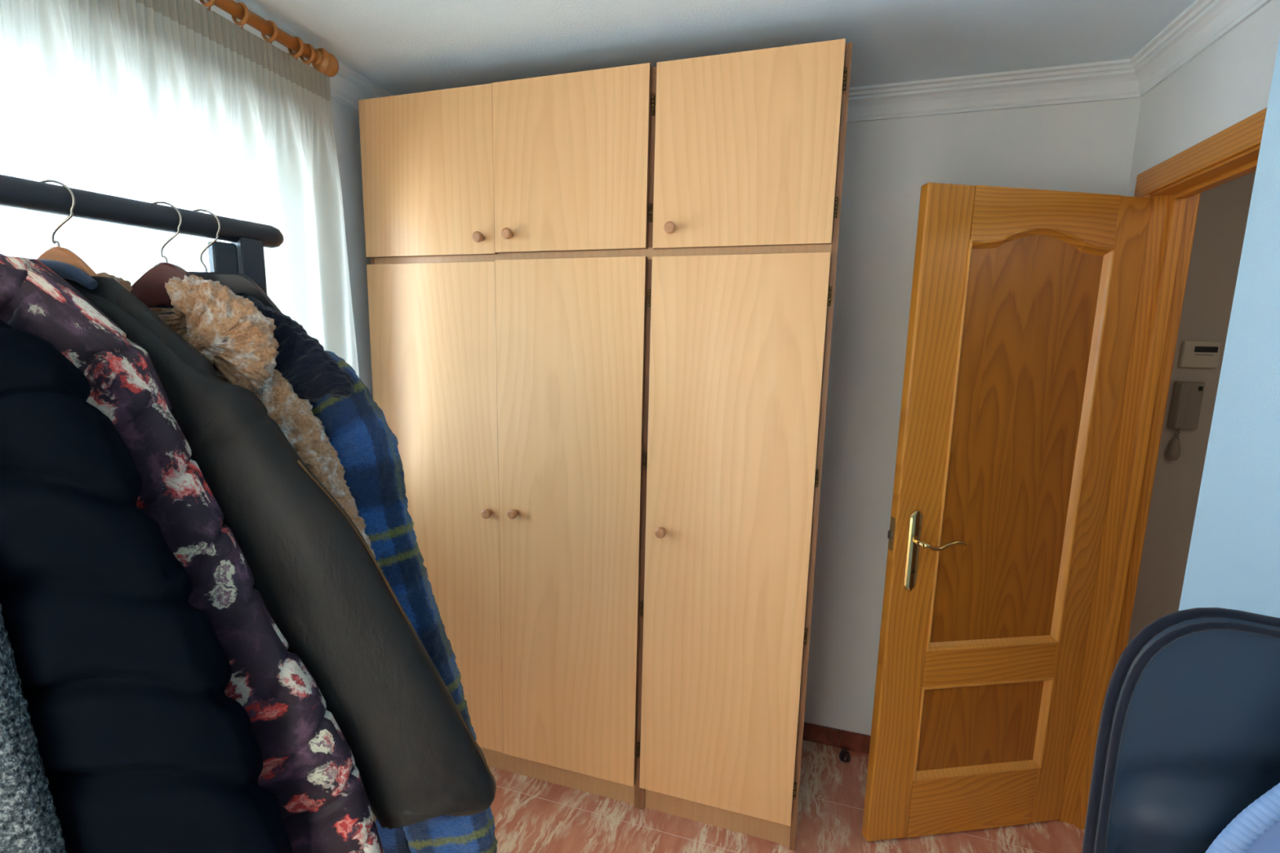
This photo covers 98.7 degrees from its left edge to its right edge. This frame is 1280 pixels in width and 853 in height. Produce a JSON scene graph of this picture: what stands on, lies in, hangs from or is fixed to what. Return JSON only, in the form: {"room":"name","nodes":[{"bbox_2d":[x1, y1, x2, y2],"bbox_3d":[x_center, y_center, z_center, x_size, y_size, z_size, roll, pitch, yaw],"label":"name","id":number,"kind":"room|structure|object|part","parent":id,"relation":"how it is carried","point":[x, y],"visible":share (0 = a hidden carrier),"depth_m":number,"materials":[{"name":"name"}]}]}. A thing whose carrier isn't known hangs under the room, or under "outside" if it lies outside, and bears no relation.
{"room":"bedroom","nodes":[
{"label":"bedroom","id":0,"kind":"room"},
{"bbox_2d":[330,97,373,399],"bbox_3d":[-1.462,0.191,0.959,0.240,2.450,3.631,4,9,16],"label":"wall","id":1,"kind":"structure","parent":0,"point":[345,118],"depth_m":1.92,"materials":[{"name":"white paint"}]},
{"bbox_2d":[199,0,338,76],"bbox_3d":[-1.302,-0.926,0.560,0.151,0.070,2.366,4,9,16],"label":"pole","id":2,"kind":"object","parent":1,"relation":"attached to","point":[325,62],"visible":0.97,"depth_m":1.48,"materials":[{"name":"brown wood"}]},
{"bbox_2d":[0,0,359,377],"bbox_3d":[-1.260,0.229,0.828,0.125,2.304,2.268,4,9,16],"label":"sheer curtain","id":3,"kind":"object","parent":2,"relation":"hanging from","point":[174,102],"visible":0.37,"depth_m":1.26,"materials":[{"name":"white fabric"}]},
{"bbox_3d":[-1.271,-0.922,0.516,0.033,0.033,2.300,4,9,16],"label":"rod","id":4,"kind":"part","parent":2,"relation":"part of","materials":[{"name":"brown wood"}]},
{"bbox_2d":[240,0,1195,95],"bbox_3d":[0.666,-1.026,0.789,4.263,0.100,4.850,4,9,16],"label":"ceiling","id":5,"kind":"structure","parent":0,"point":[402,46],"depth_m":1.53,"materials":[{"name":"white paint"}]},
{"bbox_2d":[488,740,1084,852],"bbox_3d":[0.742,1.501,1.079,4.799,0.080,4.938,4,9,16],"label":"floor","id":6,"kind":"structure","parent":0,"point":[531,815],"depth_m":1.83,"materials":[{"name":"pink tile"}]},
{"bbox_2d":[0,173,284,304],"bbox_3d":[-0.889,0.630,0.442,0.460,1.759,1.284,6,10,27],"label":"clothes rack","id":7,"kind":"object","parent":6,"relation":"on","point":[244,254],"visible":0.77,"depth_m":0.73,"materials":[{"name":"black metal"}]},
{"bbox_2d":[36,179,98,276],"bbox_3d":[-0.695,-0.186,0.660,0.200,0.211,0.015,1,8,-4],"label":"clothes hanger","id":8,"kind":"object","parent":7,"relation":"hanging from","point":[58,253],"visible":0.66,"depth_m":0.65,"materials":[{"name":"beige wood"}]},
{"bbox_3d":[-0.696,-0.148,0.666,0.200,0.135,0.015,1,8,-4],"label":"arm","id":9,"kind":"part","parent":8,"relation":"part of","materials":[{"name":"beige wood"}]},
{"bbox_2d":[37,259,496,830],"bbox_3d":[-0.707,0.337,0.740,1.005,1.076,0.085,1,8,-3],"label":"coat","id":10,"kind":"object","parent":8,"relation":"hanging from","point":[417,759],"visible":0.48,"depth_m":0.70,"materials":[{"name":"fabric"}]},
{"bbox_3d":[-0.871,-0.223,0.315,0.034,0.034,1.284,6,10,27],"label":"rail","id":11,"kind":"part","parent":7,"relation":"part of","materials":[{"name":"black metal"}]},
{"bbox_2d":[130,200,191,307],"bbox_3d":[-0.646,-0.199,0.753,0.220,0.209,0.021,1,8,-4],"label":"clothes hanger","id":12,"kind":"object","parent":7,"relation":"hanging from","point":[149,288],"visible":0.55,"depth_m":0.75,"materials":[{"name":"red wood"}]},
{"bbox_3d":[-0.647,-0.160,0.759,0.220,0.129,0.021,1,8,-4],"label":"arm","id":13,"kind":"part","parent":12,"relation":"part of","materials":[{"name":"red wood"}]},
{"bbox_2d":[97,271,382,826],"bbox_3d":[-0.657,0.229,0.804,0.661,0.872,0.096,1,8,-4],"label":"coat","id":14,"kind":"object","parent":12,"relation":"hanging from","point":[226,327],"visible":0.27,"depth_m":0.73,"materials":[{"name":"beige fur"}]},
{"bbox_2d":[187,208,282,313],"bbox_3d":[-0.624,-0.213,0.792,0.250,0.192,0.013,1,8,-4],"label":"clothes hanger","id":15,"kind":"object","parent":7,"relation":"hanging from","point":[240,284],"visible":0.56,"depth_m":0.79,"materials":[{"name":"black plastic"}]},
{"bbox_3d":[-0.625,-0.170,0.798,0.250,0.106,0.013,1,8,-4],"label":"arm","id":16,"kind":"part","parent":15,"relation":"part of","materials":[{"name":"black plastic"}]},
{"bbox_2d":[157,302,497,852],"bbox_3d":[-0.636,0.321,0.871,0.796,1.012,0.089,1,8,-4],"label":"coat","id":17,"kind":"object","parent":15,"relation":"hanging from","point":[354,424],"visible":0.19,"depth_m":0.83,"materials":[{"name":"blue fabric"}]},
{"bbox_3d":[-0.614,0.528,0.955,0.032,1.642,0.032,6,10,27],"label":"upright post","id":18,"kind":"part","parent":7,"relation":"part of","materials":[{"name":"black metal"}]},
{"bbox_2d":[358,38,852,850],"bbox_3d":[-0.149,0.106,2.017,1.532,2.366,0.583,4,9,16],"label":"wardrobe","id":19,"kind":"object","parent":6,"relation":"on","point":[601,301],"visible":1,"depth_m":1.71,"materials":[{"name":"brown wood"}]},
{"bbox_3d":[-0.867,0.055,2.255,0.016,2.364,0.526,4,9,16],"label":"panel","id":20,"kind":"part","parent":19,"relation":"part of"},
{"bbox_3d":[-0.693,-0.815,1.790,0.500,0.502,0.018,4,9,16],"label":"door","id":21,"kind":"part","parent":19,"relation":"part of","materials":[{"name":"brown wood"}]},
{"bbox_3d":[-0.718,0.316,1.958,0.500,1.737,0.018,4,9,16],"label":"door","id":22,"kind":"part","parent":19,"relation":"part of","materials":[{"name":"brown wood"}]},
{"bbox_3d":[-0.508,-0.598,1.738,0.034,0.033,0.034,4,9,16],"label":"knob","id":23,"kind":"part","parent":19,"relation":"part of","materials":[{"name":"brown wood"}]},
{"bbox_3d":[-0.518,0.294,1.868,0.034,0.033,0.034,4,9,16],"label":"knob","id":24,"kind":"part","parent":19,"relation":"part of","materials":[{"name":"brown wood"}]},
{"bbox_3d":[-0.408,-0.597,1.705,0.034,0.033,0.034,4,9,16],"label":"knob","id":25,"kind":"part","parent":19,"relation":"part of","materials":[{"name":"brown wood"}]},
{"bbox_2d":[374,248,646,264],"bbox_3d":[-0.376,-0.579,2.015,0.980,0.038,0.519,4,9,16],"label":"shelf","id":26,"kind":"object","parent":19,"relation":"attached to","point":[614,252],"depth_m":1.75,"materials":[{"name":"brown wood"}]},
{"bbox_3d":[-0.422,0.290,1.835,0.034,0.033,0.034,4,9,16],"label":"knob","id":27,"kind":"part","parent":19,"relation":"part of","materials":[{"name":"brown wood"}]},
{"bbox_3d":[-0.238,0.345,1.817,0.498,1.741,0.021,4,9,16],"label":"door","id":28,"kind":"part","parent":19,"relation":"part of","materials":[{"name":"brown wood"}]},
{"bbox_3d":[-0.214,-0.785,1.649,0.498,0.499,0.021,4,9,16],"label":"door","id":29,"kind":"part","parent":19,"relation":"part of","materials":[{"name":"brown wood"}]},
{"bbox_3d":[0.104,0.127,1.971,0.016,2.348,0.519,4,9,16],"label":"divider panel","id":30,"kind":"part","parent":19,"relation":"part of","materials":[{"name":"beige wood"}]},
{"bbox_3d":[0.087,0.126,1.976,0.017,2.348,0.518,4,9,16],"label":"divider panel","id":31,"kind":"part","parent":19,"relation":"part of","materials":[{"name":"beige wood"}]},
{"bbox_3d":[0.065,0.325,1.698,0.034,0.033,0.034,4,9,16],"label":"knob","id":32,"kind":"part","parent":19,"relation":"part of","materials":[{"name":"brown wood"}]},
{"bbox_3d":[0.087,-0.564,1.565,0.034,0.033,0.034,4,9,16],"label":"knob","id":33,"kind":"part","parent":19,"relation":"part of","materials":[{"name":"brown wood"}]},
{"bbox_3d":[0.256,0.378,1.675,0.495,1.740,0.018,4,9,16],"label":"door","id":34,"kind":"part","parent":19,"relation":"part of","materials":[{"name":"brown wood"}]},
{"bbox_2d":[657,243,831,257],"bbox_3d":[0.359,-0.531,1.801,0.486,0.038,0.519,4,9,16],"label":"shelf","id":35,"kind":"object","parent":19,"relation":"attached to","point":[824,247],"depth_m":1.55,"materials":[{"name":"brown wood"}]},
{"bbox_3d":[-0.116,-1.058,1.871,1.500,0.016,0.526,4,9,16],"label":"panel","id":36,"kind":"part","parent":19,"relation":"part of","materials":[{"name":"beige wood"}]},
{"bbox_3d":[0.281,-0.753,1.507,0.495,0.500,0.018,4,9,16],"label":"door","id":37,"kind":"part","parent":19,"relation":"part of","materials":[{"name":"brown wood"}]},
{"bbox_3d":[0.586,0.150,1.833,0.016,2.364,0.526,4,9,16],"label":"panel","id":38,"kind":"part","parent":19,"relation":"part of","materials":[{"name":"beige wood"}]},
{"bbox_2d":[838,749,850,762],"bbox_3d":[0.803,1.286,2.154,0.044,0.031,0.043,4,9,16],"label":"door stop","id":39,"kind":"object","parent":6,"relation":"on","point":[844,755],"visible":1,"depth_m":2.14,"materials":[{"name":"rubber"}]},
{"bbox_2d":[1081,607,1279,852],"bbox_3d":[0.656,0.883,0.494,0.444,1.311,0.515,3,9,11],"label":"office chair","id":40,"kind":"object","parent":6,"relation":"on","point":[1188,735],"visible":0.89,"depth_m":0.62,"materials":[{"name":"blue"}]},
{"bbox_2d":[1204,782,1279,852],"bbox_3d":[0.739,0.406,0.606,0.289,0.427,0.162,3,9,11],"label":"garment","id":41,"kind":"object","parent":40,"relation":"on","point":[1256,828],"visible":1,"depth_m":0.57,"materials":[{"name":"blue fabric"}]},
{"bbox_2d":[804,97,1141,744],"bbox_3d":[0.386,0.042,2.233,2.573,2.450,0.120,4,9,16],"label":"wall","id":42,"kind":"structure","parent":0,"point":[1086,147],"depth_m":1.97,"materials":[{"name":"white paint"}]},
{"bbox_2d":[802,722,871,754],"bbox_3d":[0.299,1.222,2.358,2.460,0.074,0.010,4,9,16],"label":"baseboard","id":43,"kind":"structure","parent":42,"relation":"attached to","point":[850,740],"depth_m":2.21,"materials":[{"name":"red tile"}]},
{"bbox_2d":[1127,170,1256,644],"bbox_3d":[2.496,0.029,2.629,1.250,2.450,0.100,4,9,16],"label":"wall","id":44,"kind":"structure","parent":0,"point":[1223,211],"depth_m":2.54,"materials":[{"name":"beige paint"}]},
{"bbox_2d":[1166,381,1204,460],"bbox_3d":[2.511,-0.022,2.534,0.104,0.370,0.058,4,9,16],"label":"phone","id":45,"kind":"object","parent":44,"relation":"attached to","point":[1187,396],"visible":1,"depth_m":2.52,"materials":[{"name":"beige plastic"}]},
{"bbox_3d":[2.491,0.084,2.561,0.046,0.153,0.045,4,9,16],"label":"cord","id":46,"kind":"part","parent":45,"relation":"part of","materials":[{"name":"beige plastic"}]},
{"bbox_2d":[1177,341,1222,368],"bbox_3d":[2.544,-0.327,2.499,0.136,0.120,0.024,4,9,16],"label":"wall box","id":47,"kind":"object","parent":44,"relation":"attached to","point":[1197,354],"visible":1,"depth_m":2.49,"materials":[{"name":"beige plastic"}]},
{"bbox_2d":[1127,0,1279,196],"bbox_3d":[1.433,0.185,1.430,0.100,2.450,0.846,4,9,16],"label":"wall","id":48,"kind":"structure","parent":0,"point":[1229,82],"depth_m":1.38,"materials":[{"name":"white paint"}]},
{"bbox_2d":[862,182,1152,841],"bbox_3d":[1.107,0.345,1.669,0.729,2.028,0.094,0,9,-8],"label":"door","id":49,"kind":"structure","parent":48,"relation":"in","point":[1024,301],"depth_m":1.67,"materials":[{"name":"brown wood"}]},
{"bbox_3d":[0.753,0.320,1.643,0.002,0.100,0.021,0,9,-8],"label":"latch plate","id":50,"kind":"part","parent":49,"relation":"part of","materials":[{"name":"grey"}]},
{"bbox_3d":[0.815,0.371,1.637,0.045,0.254,0.009,0,9,-8],"label":"escutcheon plate","id":51,"kind":"part","parent":49,"relation":"part of","materials":[{"name":"gold metal"}]},
{"bbox_3d":[0.888,0.975,1.748,0.008,0.328,0.026,8,11,38],"label":"moulding","id":52,"kind":"part","parent":49,"relation":"part of","materials":[{"name":"brown wood"}]},
{"bbox_3d":[0.882,0.344,1.615,0.144,0.031,0.052,0,9,-8],"label":"lever handle","id":53,"kind":"part","parent":49,"relation":"part of","materials":[{"name":"gold metal"}]},
{"bbox_3d":[0.907,0.089,1.617,0.008,1.226,0.026,8,11,38],"label":"moulding","id":54,"kind":"part","parent":49,"relation":"part of","materials":[{"name":"brown wood"}]},
{"bbox_3d":[1.100,1.237,1.833,0.458,0.215,0.035,0,9,-8],"label":"rail","id":55,"kind":"part","parent":49,"relation":"part of","materials":[{"name":"brown wood"}]},
{"bbox_3d":[1.105,1.127,1.802,0.466,0.021,0.018,0,9,-8],"label":"moulding","id":56,"kind":"part","parent":49,"relation":"part of","materials":[{"name":"brown wood"}]},
{"bbox_3d":[1.106,0.973,1.794,0.458,0.328,0.011,0,9,-8],"label":"panel","id":57,"kind":"part","parent":49,"relation":"part of","materials":[{"name":"brown wood"}]},
{"bbox_3d":[1.112,0.823,1.757,0.466,0.021,0.018,0,9,-8],"label":"moulding","id":58,"kind":"part","parent":49,"relation":"part of","materials":[{"name":"brown wood"}]},
{"bbox_3d":[1.111,0.752,1.761,0.458,0.127,0.035,0,9,-8],"label":"lock rail","id":59,"kind":"part","parent":49,"relation":"part of","materials":[{"name":"brown wood"}]},
{"bbox_3d":[1.115,0.685,1.737,0.466,0.021,0.018,0,9,-8],"label":"moulding","id":60,"kind":"part","parent":49,"relation":"part of","materials":[{"name":"brown wood"}]},
{"bbox_3d":[1.126,0.064,1.659,0.458,1.273,0.011,0,9,-8],"label":"panel","id":61,"kind":"part","parent":49,"relation":"part of","materials":[{"name":"brown wood"}]},
{"bbox_3d":[1.141,-0.530,1.556,0.466,0.068,0.018,0,9,-8],"label":"moulding","id":62,"kind":"part","parent":49,"relation":"part of","materials":[{"name":"brown wood"}]},
{"bbox_3d":[1.328,0.975,1.813,0.026,0.328,0.008,7,10,34],"label":"moulding","id":63,"kind":"part","parent":49,"relation":"part of","materials":[{"name":"brown wood"}]},
{"bbox_3d":[1.140,-0.589,1.562,0.458,0.148,0.035,0,9,-8],"label":"rail","id":64,"kind":"part","parent":49,"relation":"part of","materials":[{"name":"brown wood"}]},
{"bbox_3d":[1.348,0.089,1.681,0.026,1.226,0.008,7,10,34],"label":"moulding","id":65,"kind":"part","parent":49,"relation":"part of","materials":[{"name":"brown wood"}]},
{"bbox_2d":[1057,107,1266,830],"bbox_3d":[1.413,0.353,1.399,0.126,2.125,0.830,4,9,16],"label":"trim","id":66,"kind":"structure","parent":48,"relation":"attached to","point":[1175,184],"depth_m":1.66,"materials":[{"name":"brown wood"}]},
{"bbox_3d":[1.465,0.335,1.777,0.013,2.052,0.077,4,9,16],"label":"casing","id":67,"kind":"part","parent":66,"relation":"part of","materials":[{"name":"brown wood"}]},
{"bbox_3d":[1.573,0.342,1.746,0.013,2.052,0.077,4,9,16],"label":"hall casing","id":68,"kind":"part","parent":66,"relation":"part of","materials":[{"name":"brown wood"}]},
{"bbox_3d":[1.388,-0.668,1.288,0.013,0.073,0.780,4,9,16],"label":"head casing","id":69,"kind":"part","parent":66,"relation":"part of","materials":[{"name":"brown wood"}]},
{"bbox_2d":[1178,36,1279,617],"bbox_3d":[0.862,0.409,-0.164,0.278,2.450,2.565,4,9,16],"label":"wall","id":70,"kind":"structure","parent":0,"point":[1233,561],"depth_m":0.97,"materials":[{"name":"blue paint"}]},
{"bbox_2d":[194,0,1271,123],"bbox_3d":[-0.140,-0.893,0.398,2.473,0.084,3.411,4,9,16],"label":"trim","id":71,"kind":"structure","parent":70,"relation":"attached to","point":[1203,23],"depth_m":1.71,"materials":[{"name":"white paint"}]},
{"bbox_3d":[-0.726,-0.172,0.600,0.208,0.221,0.079,4,9,16],"label":"clothes hanger","id":72,"kind":"object","parent":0,"visible":0},
{"bbox_2d":[0,253,384,852],"bbox_3d":[-0.736,0.291,0.674,0.805,0.985,0.072,1,8,-3],"label":"coat","id":73,"kind":"object","parent":72,"relation":"hanging from","point":[308,763],"visible":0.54,"depth_m":0.65,"materials":[{"name":"fabric"}]},
{"bbox_3d":[-0.796,-0.143,0.472,0.133,0.245,0.052,4,9,16],"label":"clothes hanger","id":74,"kind":"object","parent":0,"visible":0},
{"bbox_2d":[0,603,66,852],"bbox_3d":[-0.805,0.287,0.538,0.419,0.830,0.062,1,8,-2],"label":"coat","id":75,"kind":"object","parent":74,"relation":"hanging from","point":[29,822],"visible":1,"depth_m":0.55,"materials":[{"name":"grey fabric"}]},
{"bbox_3d":[-0.764,-0.149,0.532,0.208,0.249,0.079,4,9,16],"label":"clothes hanger","id":76,"kind":"object","parent":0,"visible":0},
{"bbox_2d":[0,319,291,852],"bbox_3d":[-0.774,0.313,0.606,0.744,0.960,0.099,1,8,-4],"label":"coat","id":77,"kind":"object","parent":76,"relation":"hanging from","point":[143,748],"visible":0.91,"depth_m":0.57,"materials":[{"name":"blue fabric"}]}
]}

